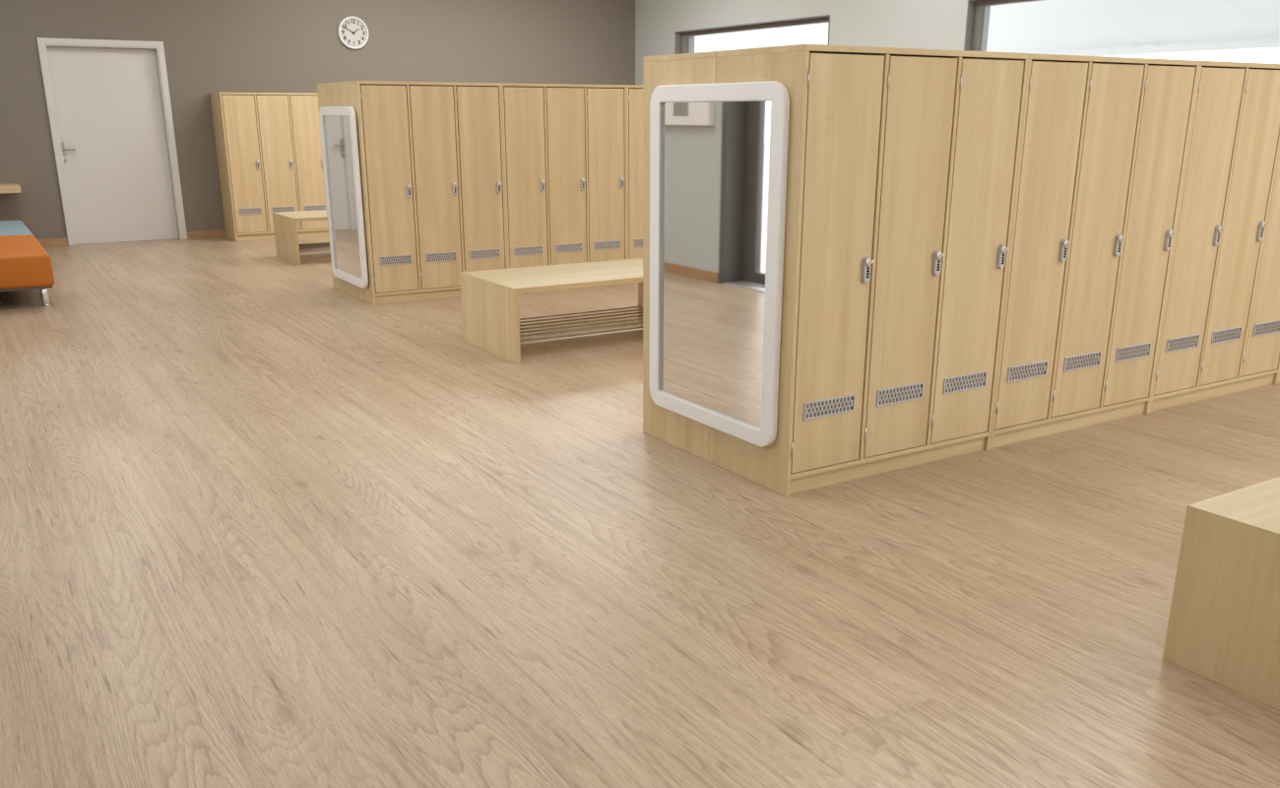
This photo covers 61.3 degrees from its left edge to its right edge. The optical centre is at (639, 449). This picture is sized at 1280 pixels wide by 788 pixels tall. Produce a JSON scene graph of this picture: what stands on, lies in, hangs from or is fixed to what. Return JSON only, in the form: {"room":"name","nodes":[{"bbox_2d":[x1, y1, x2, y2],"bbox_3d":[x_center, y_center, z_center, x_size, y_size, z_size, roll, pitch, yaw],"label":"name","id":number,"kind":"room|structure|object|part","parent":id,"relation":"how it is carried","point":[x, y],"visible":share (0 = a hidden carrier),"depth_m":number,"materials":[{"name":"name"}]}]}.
{"room":"locker room","nodes":[
{"label":"locker room","id":0,"kind":"room"},
{"bbox_2d":[0,0,635,244],"bbox_3d":[-3.834,-4.277,12.772,9.294,3.300,0.300,-10,20,-30],"label":"wall","id":1,"kind":"structure","parent":0,"point":[210,45],"depth_m":12.28,"materials":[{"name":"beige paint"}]},
{"bbox_2d":[0,183,21,193],"bbox_3d":[-6.844,-2.568,10.837,1.091,0.148,0.516,-10,20,-30],"label":"wall shelf","id":2,"kind":"object","parent":1,"relation":"attached to","point":[7,187],"visible":1,"depth_m":10.86,"materials":[{"name":"brown wood"}]},
{"bbox_2d":[36,37,187,245],"bbox_3d":[-5.711,-3.332,11.743,1.209,2.108,0.182,-10,20,-30],"label":"door","id":3,"kind":"structure","parent":1,"relation":"in","point":[108,100],"depth_m":11.73,"materials":[{"name":"paint"}]},
{"bbox_3d":[-6.099,-3.172,11.520,0.139,0.215,0.062,-10,20,-30],"label":"handle","id":4,"kind":"part","parent":3,"relation":"part of","materials":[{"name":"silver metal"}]},
{"bbox_2d":[37,229,226,247],"bbox_3d":[-3.751,-2.703,13.123,8.694,0.084,0.014,-10,20,-30],"label":"baseboard","id":5,"kind":"structure","parent":1,"relation":"attached to","point":[46,242],"depth_m":12.30,"materials":[{"name":"brown wood"}]},
{"bbox_2d":[337,16,368,49],"bbox_3d":[-3.364,-4.896,12.677,0.356,0.356,0.037,-10,20,-30],"label":"wall clock","id":6,"kind":"object","parent":1,"relation":"attached to","point":[352,32],"visible":1,"depth_m":12.67,"materials":[{"name":"white paint"}]},
{"bbox_2d":[0,235,1279,787],"bbox_3d":[0.627,-0.524,6.439,9.294,0.100,17.177,-10,20,-30],"label":"floor","id":7,"kind":"structure","parent":0,"point":[265,523],"depth_m":3.40,"materials":[{"name":"brown wood"}]},
{"bbox_2d":[0,220,33,236],"bbox_3d":[-5.977,-1.764,9.598,1.002,0.388,1.494,-10,20,-30],"label":"upholstered bench","id":8,"kind":"object","parent":7,"relation":"on","point":[7,227],"visible":0.12,"depth_m":9.58,"materials":[{"name":"fabric"}]},
{"bbox_2d":[0,234,54,306],"bbox_3d":[-5.156,-1.372,8.340,1.002,0.388,1.600,-10,20,-30],"label":"upholstered bench","id":9,"kind":"object","parent":7,"relation":"on","point":[25,264],"visible":1,"depth_m":7.88,"materials":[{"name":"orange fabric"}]},
{"bbox_3d":[-5.156,-1.327,8.354,0.962,0.022,1.560,-10,20,-30],"label":"board","id":10,"kind":"part","parent":9,"relation":"part of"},
{"bbox_3d":[-4.427,-1.143,8.029,0.056,0.135,0.056,-10,20,-30],"label":"leg","id":11,"kind":"part","parent":9,"relation":"part of","materials":[{"name":"silver metal"}]},
{"bbox_2d":[209,92,328,241],"bbox_3d":[-4.190,-3.246,12.347,1.106,1.584,0.522,-10,20,-30],"label":"cabinet","id":12,"kind":"object","parent":7,"relation":"on","point":[269,147],"visible":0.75,"depth_m":12.11,"materials":[{"name":"brown wood"}]},
{"bbox_3d":[-4.657,-3.153,12.083,0.018,1.562,0.502,-10,20,-30],"label":"panel","id":13,"kind":"part","parent":12,"relation":"part of","materials":[{"name":"brown wood"}]},
{"bbox_3d":[-4.376,-3.159,11.969,0.334,1.470,0.018,-10,20,-30],"label":"door","id":14,"kind":"part","parent":12,"relation":"part of","materials":[{"name":"brown wood"}]},
{"bbox_2d":[238,207,261,214],"bbox_3d":[-4.370,-2.677,12.108,0.248,0.066,0.006,-10,20,-30],"label":"vent grille","id":15,"kind":"object","parent":12,"relation":"attached to","point":[241,211],"depth_m":12.10,"materials":[{"name":"silver metal"}]},
{"bbox_3d":[-4.325,-3.300,12.557,1.070,1.562,0.008,-10,20,-30],"label":"panel","id":16,"kind":"part","parent":12,"relation":"part of","materials":[{"name":"brown wood"}]},
{"bbox_3d":[-4.195,-3.994,12.122,1.106,0.021,0.502,-10,20,-30],"label":"panel","id":17,"kind":"part","parent":12,"relation":"part of","materials":[{"name":"brown wood"}]},
{"bbox_3d":[-4.068,-3.216,12.152,0.334,1.470,0.018,-10,20,-30],"label":"door","id":18,"kind":"part","parent":12,"relation":"part of","materials":[{"name":"brown wood"}]},
{"bbox_3d":[-4.191,-2.560,12.561,1.070,0.018,0.484,-10,20,-30],"label":"panel","id":19,"kind":"part","parent":12,"relation":"part of","materials":[{"name":"brown wood"}]},
{"bbox_2d":[271,205,294,212],"bbox_3d":[-4.062,-2.734,12.291,0.248,0.066,0.006,-10,20,-30],"label":"vent grille","id":20,"kind":"object","parent":12,"relation":"attached to","point":[275,209],"depth_m":12.29,"materials":[{"name":"silver metal"}]},
{"bbox_3d":[-3.760,-3.273,12.335,0.334,1.470,0.018,-10,20,-30],"label":"door","id":21,"kind":"part","parent":12,"relation":"part of","materials":[{"name":"brown wood"}]},
{"bbox_2d":[304,204,325,210],"bbox_3d":[-3.754,-2.791,12.474,0.248,0.066,0.006,-10,20,-30],"label":"vent grille","id":22,"kind":"object","parent":12,"relation":"attached to","point":[306,207],"depth_m":12.47,"materials":[{"name":"silver metal"}]},
{"bbox_2d":[272,209,330,264],"bbox_3d":[-2.879,-2.155,10.787,1.320,0.429,0.762,-10,20,-30],"label":"bench","id":23,"kind":"object","parent":7,"relation":"on","point":[288,247],"visible":0.42,"depth_m":10.42,"materials":[{"name":"brown wood"}]},
{"bbox_3d":[-3.427,-2.054,10.461,0.030,0.428,0.762,-10,20,-30],"label":"panel","id":24,"kind":"part","parent":23,"relation":"part of","materials":[{"name":"brown wood"}]},
{"bbox_3d":[-3.061,-2.138,11.099,1.260,0.011,0.011,-10,20,-30],"label":"shoe rack rod","id":25,"kind":"part","parent":23,"relation":"part of","materials":[{"name":"beige paint"}]},
{"bbox_3d":[-3.009,-2.114,11.019,1.260,0.011,0.011,-10,20,-30],"label":"shoe rack rod","id":26,"kind":"part","parent":23,"relation":"part of","materials":[{"name":"beige paint"}]},
{"bbox_3d":[-2.957,-2.089,10.939,1.260,0.011,0.011,-10,20,-30],"label":"shoe rack rod","id":27,"kind":"part","parent":23,"relation":"part of","materials":[{"name":"beige paint"}]},
{"bbox_3d":[-2.905,-2.064,10.859,1.260,0.011,0.011,-10,20,-30],"label":"shoe rack rod","id":28,"kind":"part","parent":23,"relation":"part of","materials":[{"name":"beige paint"}]},
{"bbox_3d":[-2.853,-2.039,10.779,1.260,0.011,0.011,-10,20,-30],"label":"shoe rack rod","id":29,"kind":"part","parent":23,"relation":"part of","materials":[{"name":"beige paint"}]},
{"bbox_3d":[-2.801,-2.014,10.700,1.260,0.011,0.011,-10,20,-30],"label":"shoe rack rod","id":30,"kind":"part","parent":23,"relation":"part of","materials":[{"name":"beige paint"}]},
{"bbox_3d":[-2.749,-1.989,10.620,1.260,0.011,0.011,-10,20,-30],"label":"shoe rack rod","id":31,"kind":"part","parent":23,"relation":"part of","materials":[{"name":"beige paint"}]},
{"bbox_3d":[-2.697,-1.964,10.540,1.260,0.011,0.011,-10,20,-30],"label":"shoe rack rod","id":32,"kind":"part","parent":23,"relation":"part of","materials":[{"name":"beige paint"}]},
{"bbox_2d":[316,82,352,295],"bbox_3d":[-1.924,-2.119,8.729,1.106,1.584,0.522,-10,20,-30],"label":"cabinet","id":33,"kind":"object","parent":7,"relation":"on","point":[326,93],"visible":0.02,"depth_m":8.35,"materials":[{"name":"brown wood"}]},
{"bbox_3d":[-1.919,-2.862,8.488,1.106,0.021,0.502,-10,20,-30],"label":"panel","id":34,"kind":"part","parent":33,"relation":"part of","materials":[{"name":"brown wood"}]},
{"bbox_2d":[319,106,368,288],"bbox_3d":[-2.256,-1.926,8.210,0.030,1.305,0.846,-10,20,-30],"label":"wall mirror","id":35,"kind":"object","parent":33,"relation":"attached to","point":[338,124],"visible":1,"depth_m":8.18,"materials":[{"name":"white paint"}]},
{"bbox_2d":[323,115,361,278],"bbox_3d":[-2.251,-1.927,8.213,0.012,1.189,0.714,-10,20,-30],"label":"mirror glass","id":36,"kind":"object","parent":35,"relation":"attached to","point":[339,161],"depth_m":8.23,"materials":[{"name":"silver metal"}]},
{"bbox_2d":[335,80,508,305],"bbox_3d":[-1.647,-1.987,8.304,1.106,1.584,0.522,-10,20,-30],"label":"cabinet","id":37,"kind":"object","parent":7,"relation":"on","point":[430,154],"visible":1,"depth_m":8.07,"materials":[{"name":"brown wood"}]},
{"bbox_3d":[-2.114,-1.894,8.040,0.018,1.562,0.502,-10,20,-30],"label":"panel","id":38,"kind":"part","parent":37,"relation":"part of","materials":[{"name":"brown wood"}]},
{"bbox_3d":[-1.833,-1.900,7.926,0.334,1.470,0.018,-10,20,-30],"label":"door","id":39,"kind":"part","parent":37,"relation":"part of","materials":[{"name":"brown wood"}]},
{"bbox_2d":[379,254,411,265],"bbox_3d":[-1.827,-1.418,8.065,0.248,0.066,0.006,-10,20,-30],"label":"vent grille","id":40,"kind":"object","parent":37,"relation":"attached to","point":[384,259],"depth_m":8.06,"materials":[{"name":"silver metal"}]},
{"bbox_3d":[-1.648,-1.301,8.519,1.070,0.018,0.484,-10,20,-30],"label":"panel","id":41,"kind":"part","parent":37,"relation":"part of","materials":[{"name":"brown wood"}]},
{"bbox_3d":[-1.652,-2.735,8.080,1.106,0.021,0.502,-10,20,-30],"label":"panel","id":42,"kind":"part","parent":37,"relation":"part of","materials":[{"name":"brown wood"}]},
{"bbox_3d":[-1.525,-1.957,8.110,0.334,1.470,0.018,-10,20,-30],"label":"door","id":43,"kind":"part","parent":37,"relation":"part of","materials":[{"name":"brown wood"}]},
{"bbox_2d":[425,251,456,261],"bbox_3d":[-1.519,-1.475,8.249,0.248,0.066,0.006,-10,20,-30],"label":"vent grille","id":44,"kind":"object","parent":37,"relation":"attached to","point":[430,256],"depth_m":8.25,"materials":[{"name":"silver metal"}]},
{"bbox_3d":[-1.217,-2.014,8.293,0.334,1.470,0.018,-10,20,-30],"label":"door","id":45,"kind":"part","parent":37,"relation":"part of","materials":[{"name":"brown wood"}]},
{"bbox_2d":[469,248,500,258],"bbox_3d":[-1.211,-1.532,8.432,0.248,0.066,0.006,-10,20,-30],"label":"vent grille","id":46,"kind":"object","parent":37,"relation":"attached to","point":[475,253],"depth_m":8.43,"materials":[{"name":"silver metal"}]},
{"bbox_3d":[-1.190,-2.065,8.590,0.018,1.562,0.502,-10,20,-30],"label":"panel","id":47,"kind":"part","parent":37,"relation":"part of","materials":[{"name":"brown wood"}]},
{"bbox_2d":[459,257,642,363],"bbox_3d":[-0.348,-0.897,6.747,1.320,0.429,0.762,-10,20,-30],"label":"bench","id":48,"kind":"object","parent":7,"relation":"on","point":[491,322],"visible":0.73,"depth_m":6.50,"materials":[{"name":"brown wood"}]},
{"bbox_3d":[-0.896,-0.795,6.421,0.030,0.428,0.762,-10,20,-30],"label":"panel","id":49,"kind":"part","parent":48,"relation":"part of","materials":[{"name":"brown wood"}]},
{"bbox_3d":[-0.530,-0.880,7.059,1.260,0.011,0.011,-10,20,-30],"label":"shoe rack rod","id":50,"kind":"part","parent":48,"relation":"part of","materials":[{"name":"beige paint"}]},
{"bbox_3d":[-0.478,-0.855,6.979,1.260,0.011,0.011,-10,20,-30],"label":"shoe rack rod","id":51,"kind":"part","parent":48,"relation":"part of","materials":[{"name":"beige paint"}]},
{"bbox_3d":[-0.426,-0.831,6.899,1.260,0.011,0.011,-10,20,-30],"label":"shoe rack rod","id":52,"kind":"part","parent":48,"relation":"part of","materials":[{"name":"beige paint"}]},
{"bbox_3d":[-0.374,-0.806,6.819,1.260,0.011,0.011,-10,20,-30],"label":"shoe rack rod","id":53,"kind":"part","parent":48,"relation":"part of","materials":[{"name":"beige paint"}]},
{"bbox_3d":[-0.322,-0.781,6.739,1.260,0.011,0.011,-10,20,-30],"label":"shoe rack rod","id":54,"kind":"part","parent":48,"relation":"part of","materials":[{"name":"beige paint"}]},
{"bbox_3d":[-0.270,-0.756,6.660,1.260,0.011,0.011,-10,20,-30],"label":"shoe rack rod","id":55,"kind":"part","parent":48,"relation":"part of","materials":[{"name":"beige paint"}]},
{"bbox_3d":[-0.218,-0.731,6.580,1.260,0.011,0.011,-10,20,-30],"label":"shoe rack rod","id":56,"kind":"part","parent":48,"relation":"part of","materials":[{"name":"beige paint"}]},
{"bbox_3d":[-0.166,-0.706,6.500,1.260,0.011,0.011,-10,20,-30],"label":"shoe rack rod","id":57,"kind":"part","parent":48,"relation":"part of","materials":[{"name":"beige paint"}]},
{"bbox_3d":[0.200,-0.998,7.073,0.030,0.428,0.762,-10,20,-30],"label":"panel","id":58,"kind":"part","parent":48,"relation":"part of","materials":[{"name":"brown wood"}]},
{"bbox_2d":[501,82,627,268],"bbox_3d":[-0.707,-2.161,8.863,1.106,1.584,0.522,-10,20,-30],"label":"cabinet","id":59,"kind":"object","parent":7,"relation":"on","point":[564,145],"visible":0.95,"depth_m":8.63,"materials":[{"name":"brown wood"}]},
{"bbox_3d":[-1.175,-2.068,8.599,0.018,1.562,0.502,-10,20,-30],"label":"panel","id":60,"kind":"part","parent":59,"relation":"part of","materials":[{"name":"brown wood"}]},
{"bbox_3d":[-0.893,-2.074,8.485,0.334,1.470,0.018,-10,20,-30],"label":"door","id":61,"kind":"part","parent":59,"relation":"part of","materials":[{"name":"brown wood"}]},
{"bbox_2d":[514,245,542,255],"bbox_3d":[-0.888,-1.592,8.624,0.248,0.066,0.006,-10,20,-30],"label":"vent grille","id":62,"kind":"object","parent":59,"relation":"attached to","point":[520,250],"depth_m":8.62,"materials":[{"name":"silver metal"}]},
{"bbox_3d":[-0.713,-2.909,8.639,1.106,0.021,0.502,-10,20,-30],"label":"panel","id":63,"kind":"part","parent":59,"relation":"part of","materials":[{"name":"brown wood"}]},
{"bbox_3d":[-0.585,-2.131,8.668,0.334,1.470,0.018,-10,20,-30],"label":"door","id":64,"kind":"part","parent":59,"relation":"part of","materials":[{"name":"brown wood"}]},
{"bbox_2d":[555,242,582,253],"bbox_3d":[-0.580,-1.649,8.807,0.248,0.066,0.006,-10,20,-30],"label":"vent grille","id":65,"kind":"object","parent":59,"relation":"attached to","point":[560,247],"depth_m":8.81,"materials":[{"name":"silver metal"}]},
{"bbox_3d":[-0.277,-2.188,8.852,0.334,1.470,0.018,-10,20,-30],"label":"door","id":66,"kind":"part","parent":59,"relation":"part of","materials":[{"name":"brown wood"}]},
{"bbox_2d":[594,240,620,250],"bbox_3d":[-0.271,-1.706,8.991,0.248,0.066,0.006,-10,20,-30],"label":"vent grille","id":67,"kind":"object","parent":59,"relation":"attached to","point":[599,244],"depth_m":8.99,"materials":[{"name":"silver metal"}]},
{"bbox_3d":[-0.251,-2.239,9.149,0.018,1.562,0.502,-10,20,-30],"label":"panel","id":68,"kind":"part","parent":59,"relation":"part of","materials":[{"name":"brown wood"}]},
{"bbox_2d":[626,84,643,258],"bbox_3d":[0.232,-2.335,9.421,1.106,1.584,0.522,-10,20,-30],"label":"cabinet","id":69,"kind":"object","parent":7,"relation":"on","point":[634,94],"visible":0.02,"depth_m":8.95,"materials":[{"name":"brown wood"}]},
{"bbox_3d":[-0.235,-2.242,9.158,0.018,1.562,0.502,-10,20,-30],"label":"panel","id":70,"kind":"part","parent":69,"relation":"part of","materials":[{"name":"brown wood"}]},
{"bbox_3d":[0.227,-3.083,9.197,1.106,0.021,0.502,-10,20,-30],"label":"panel","id":71,"kind":"part","parent":69,"relation":"part of","materials":[{"name":"brown wood"}]},
{"bbox_2d":[633,238,642,247],"bbox_3d":[0.052,-1.766,9.183,0.248,0.066,0.006,-10,20,-30],"label":"vent grille","id":72,"kind":"object","parent":69,"relation":"attached to","point":[637,242],"depth_m":9.14,"materials":[{"name":"silver metal"}]},
{"bbox_2d":[642,51,716,460],"bbox_3d":[0.611,-0.861,4.690,1.106,1.584,0.522,-10,20,-30],"label":"cabinet","id":73,"kind":"object","parent":7,"relation":"on","point":[687,434],"visible":0.06,"depth_m":4.50,"materials":[{"name":"brown wood"}]},
{"bbox_3d":[0.616,-1.605,4.450,1.106,0.021,0.502,-10,20,-30],"label":"panel","id":74,"kind":"part","parent":73,"relation":"part of","materials":[{"name":"brown wood"}]},
{"bbox_2d":[707,43,1029,496],"bbox_3d":[0.888,-0.729,4.265,1.106,1.584,0.522,-10,20,-30],"label":"cabinet","id":75,"kind":"object","parent":7,"relation":"on","point":[903,162],"visible":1,"depth_m":4.02,"materials":[{"name":"brown wood"}]},
{"bbox_2d":[649,80,789,447],"bbox_3d":[0.275,-0.726,4.170,0.029,1.305,0.846,-10,20,-30],"label":"wall mirror","id":76,"kind":"object","parent":75,"relation":"attached to","point":[719,152],"visible":1,"depth_m":4.12,"materials":[{"name":"white paint"}]},
{"bbox_3d":[0.420,-0.636,4.002,0.018,1.562,0.502,-10,20,-30],"label":"panel","id":77,"kind":"part","parent":75,"relation":"part of","materials":[{"name":"brown wood"}]},
{"bbox_2d":[803,393,855,420],"bbox_3d":[0.707,-0.160,4.027,0.248,0.066,0.006,-10,20,-30],"label":"vent grille","id":78,"kind":"object","parent":75,"relation":"attached to","point":[821,407],"depth_m":4.03,"materials":[{"name":"silver metal"}]},
{"bbox_3d":[0.702,-0.642,3.888,0.334,1.470,0.018,-10,20,-30],"label":"door","id":79,"kind":"part","parent":75,"relation":"part of","materials":[{"name":"brown wood"}]},
{"bbox_3d":[0.882,-1.478,4.041,1.106,0.021,0.502,-10,20,-30],"label":"panel","id":80,"kind":"part","parent":75,"relation":"part of","materials":[{"name":"brown wood"}]},
{"bbox_3d":[0.887,-0.044,4.480,1.070,0.018,0.484,-10,20,-30],"label":"panel","id":81,"kind":"part","parent":75,"relation":"part of","materials":[{"name":"brown wood"}]},
{"bbox_2d":[876,382,924,406],"bbox_3d":[1.016,-0.217,4.210,0.248,0.066,0.006,-10,20,-30],"label":"vent grille","id":82,"kind":"object","parent":75,"relation":"attached to","point":[889,394],"depth_m":4.21,"materials":[{"name":"silver metal"}]},
{"bbox_3d":[1.010,-0.699,4.071,0.334,1.470,0.018,-10,20,-30],"label":"door","id":83,"kind":"part","parent":75,"relation":"part of","materials":[{"name":"brown wood"}]},
{"bbox_2d":[942,371,987,394],"bbox_3d":[1.324,-0.274,4.393,0.248,0.066,0.006,-10,20,-30],"label":"vent grille","id":84,"kind":"object","parent":75,"relation":"attached to","point":[953,382],"depth_m":4.39,"materials":[{"name":"silver metal"}]},
{"bbox_3d":[1.318,-0.756,4.254,0.334,1.470,0.018,-10,20,-30],"label":"door","id":85,"kind":"part","parent":75,"relation":"part of","materials":[{"name":"brown wood"}]},
{"bbox_3d":[1.345,-0.807,4.551,0.018,1.562,0.502,-10,20,-30],"label":"panel","id":86,"kind":"part","parent":75,"relation":"part of","materials":[{"name":"brown wood"}]},
{"bbox_2d":[989,53,1200,449],"bbox_3d":[1.827,-0.903,4.824,1.106,1.584,0.522,-10,20,-30],"label":"cabinet","id":87,"kind":"object","parent":7,"relation":"on","point":[1104,144],"visible":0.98,"depth_m":4.60,"materials":[{"name":"brown wood"}]},
{"bbox_3d":[1.360,-0.810,4.561,0.018,1.562,0.502,-10,20,-30],"label":"panel","id":88,"kind":"part","parent":87,"relation":"part of","materials":[{"name":"brown wood"}]},
{"bbox_2d":[1007,360,1048,382],"bbox_3d":[1.647,-0.334,4.586,0.248,0.066,0.006,-10,20,-30],"label":"vent grille","id":89,"kind":"object","parent":87,"relation":"attached to","point":[1017,370],"depth_m":4.58,"materials":[{"name":"silver metal"}]},
{"bbox_3d":[1.641,-0.816,4.447,0.334,1.470,0.018,-10,20,-30],"label":"door","id":90,"kind":"part","parent":87,"relation":"part of","materials":[{"name":"brown wood"}]},
{"bbox_3d":[1.827,-0.218,5.039,1.070,0.018,0.484,-10,20,-30],"label":"panel","id":91,"kind":"part","parent":87,"relation":"part of","materials":[{"name":"brown wood"}]},
{"bbox_2d":[1063,350,1101,372],"bbox_3d":[1.955,-0.391,4.769,0.248,0.066,0.006,-10,20,-30],"label":"vent grille","id":92,"kind":"object","parent":87,"relation":"attached to","point":[1073,360],"depth_m":4.77,"materials":[{"name":"silver metal"}]},
{"bbox_3d":[1.949,-0.873,4.630,0.334,1.470,0.018,-10,20,-30],"label":"door","id":93,"kind":"part","parent":87,"relation":"part of","materials":[{"name":"brown wood"}]},
{"bbox_3d":[1.822,-1.652,4.600,1.106,0.021,0.502,-10,20,-30],"label":"panel","id":94,"kind":"part","parent":87,"relation":"part of","materials":[{"name":"brown wood"}]},
{"bbox_2d":[1115,341,1151,362],"bbox_3d":[2.263,-0.448,4.952,0.248,0.066,0.006,-10,20,-30],"label":"vent grille","id":95,"kind":"object","parent":87,"relation":"attached to","point":[1125,352],"depth_m":4.95,"materials":[{"name":"silver metal"}]},
{"bbox_3d":[2.258,-0.930,4.813,0.334,1.470,0.018,-10,20,-30],"label":"door","id":96,"kind":"part","parent":87,"relation":"part of","materials":[{"name":"brown wood"}]},
{"bbox_3d":[2.284,-0.981,5.110,0.018,1.562,0.502,-10,20,-30],"label":"panel","id":97,"kind":"part","parent":87,"relation":"part of","materials":[{"name":"brown wood"}]},
{"bbox_2d":[1149,60,1279,413],"bbox_3d":[2.767,-1.077,5.383,1.106,1.584,0.522,-10,20,-30],"label":"cabinet","id":98,"kind":"object","parent":7,"relation":"on","point":[1220,334],"visible":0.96,"depth_m":5.12,"materials":[{"name":"brown wood"}]},
{"bbox_3d":[2.300,-0.984,5.119,0.018,1.562,0.502,-10,20,-30],"label":"panel","id":99,"kind":"part","parent":98,"relation":"part of","materials":[{"name":"brown wood"}]},
{"bbox_2d":[1165,333,1199,352],"bbox_3d":[2.587,-0.508,5.144,0.248,0.066,0.006,-10,20,-30],"label":"vent grille","id":100,"kind":"object","parent":98,"relation":"attached to","point":[1175,343],"depth_m":5.14,"materials":[{"name":"silver metal"}]},
{"bbox_3d":[2.581,-0.990,5.005,0.334,1.470,0.018,-10,20,-30],"label":"door","id":101,"kind":"part","parent":98,"relation":"part of","materials":[{"name":"brown wood"}]},
{"bbox_3d":[2.767,-0.392,5.598,1.070,0.018,0.484,-10,20,-30],"label":"panel","id":102,"kind":"part","parent":98,"relation":"part of","materials":[{"name":"brown wood"}]},
{"bbox_2d":[1210,325,1242,344],"bbox_3d":[2.895,-0.565,5.327,0.248,0.066,0.006,-10,20,-30],"label":"vent grille","id":103,"kind":"object","parent":98,"relation":"attached to","point":[1219,335],"depth_m":5.32,"materials":[{"name":"silver metal"}]},
{"bbox_3d":[2.762,-1.826,5.159,1.106,0.021,0.502,-10,20,-30],"label":"panel","id":104,"kind":"part","parent":98,"relation":"part of","materials":[{"name":"brown wood"}]},
{"bbox_3d":[2.889,-1.047,5.189,0.334,1.470,0.018,-10,20,-30],"label":"door","id":105,"kind":"part","parent":98,"relation":"part of","materials":[{"name":"brown wood"}]},
{"bbox_3d":[3.197,-1.104,5.372,0.334,1.470,0.018,-10,20,-30],"label":"door","id":106,"kind":"part","parent":98,"relation":"part of","materials":[{"name":"brown wood"}]},
{"bbox_2d":[1252,319,1279,336],"bbox_3d":[3.203,-0.622,5.511,0.248,0.066,0.006,-10,20,-30],"label":"vent grille","id":107,"kind":"object","parent":98,"relation":"attached to","point":[1260,327],"depth_m":5.50,"materials":[{"name":"silver metal"}]},
{"bbox_3d":[3.224,-1.155,5.669,0.018,1.562,0.502,-10,20,-30],"label":"panel","id":108,"kind":"part","parent":98,"relation":"part of","materials":[{"name":"brown wood"}]},
{"bbox_2d":[1162,476,1279,710],"bbox_3d":[2.131,0.335,2.790,1.320,0.429,0.762,-10,20,-30],"label":"bench","id":109,"kind":"object","parent":7,"relation":"on","point":[1224,623],"visible":1,"depth_m":2.66,"materials":[{"name":"brown wood"}]},
{"bbox_2d":[635,0,990,85],"bbox_3d":[4.444,-2.854,8.203,0.300,3.300,16.577,-10,20,-30],"label":"wall","id":110,"kind":"structure","parent":0,"point":[902,24],"depth_m":11.40,"materials":[{"name":"grey paint"}]},
{"bbox_2d":[674,14,830,54],"bbox_3d":[1.298,-4.273,12.903,0.250,1.515,2.992,-10,20,-30],"label":"window","id":111,"kind":"structure","parent":110,"relation":"in","point":[681,37],"depth_m":12.79,"materials":[{"name":"grey paint"}]},
{"bbox_2d":[963,0,1044,51],"bbox_3d":[4.163,-2.905,8.511,0.250,1.515,4.139,-10,20,-30],"label":"window","id":112,"kind":"structure","parent":110,"relation":"in","point":[975,11],"depth_m":9.97,"materials":[{"name":"grey paint"}]},
{"bbox_2d":[694,0,1279,57],"bbox_3d":[6.262,-5.054,14.764,0.300,3.600,26.000,-10,20,-30],"label":"window","id":113,"kind":"structure","parent":0,"point":[1047,25],"depth_m":14.43,"materials":[{"name":"white paint"}]},
{"bbox_2d":[1020,38,1279,56],"bbox_3d":[6.113,-5.361,14.571,0.050,0.100,26.000,-10,20,-30],"label":"windowsill","id":114,"kind":"structure","parent":113,"relation":"attached to","point":[1267,42],"depth_m":13.59,"materials":[{"name":"white paint"}]}
]}

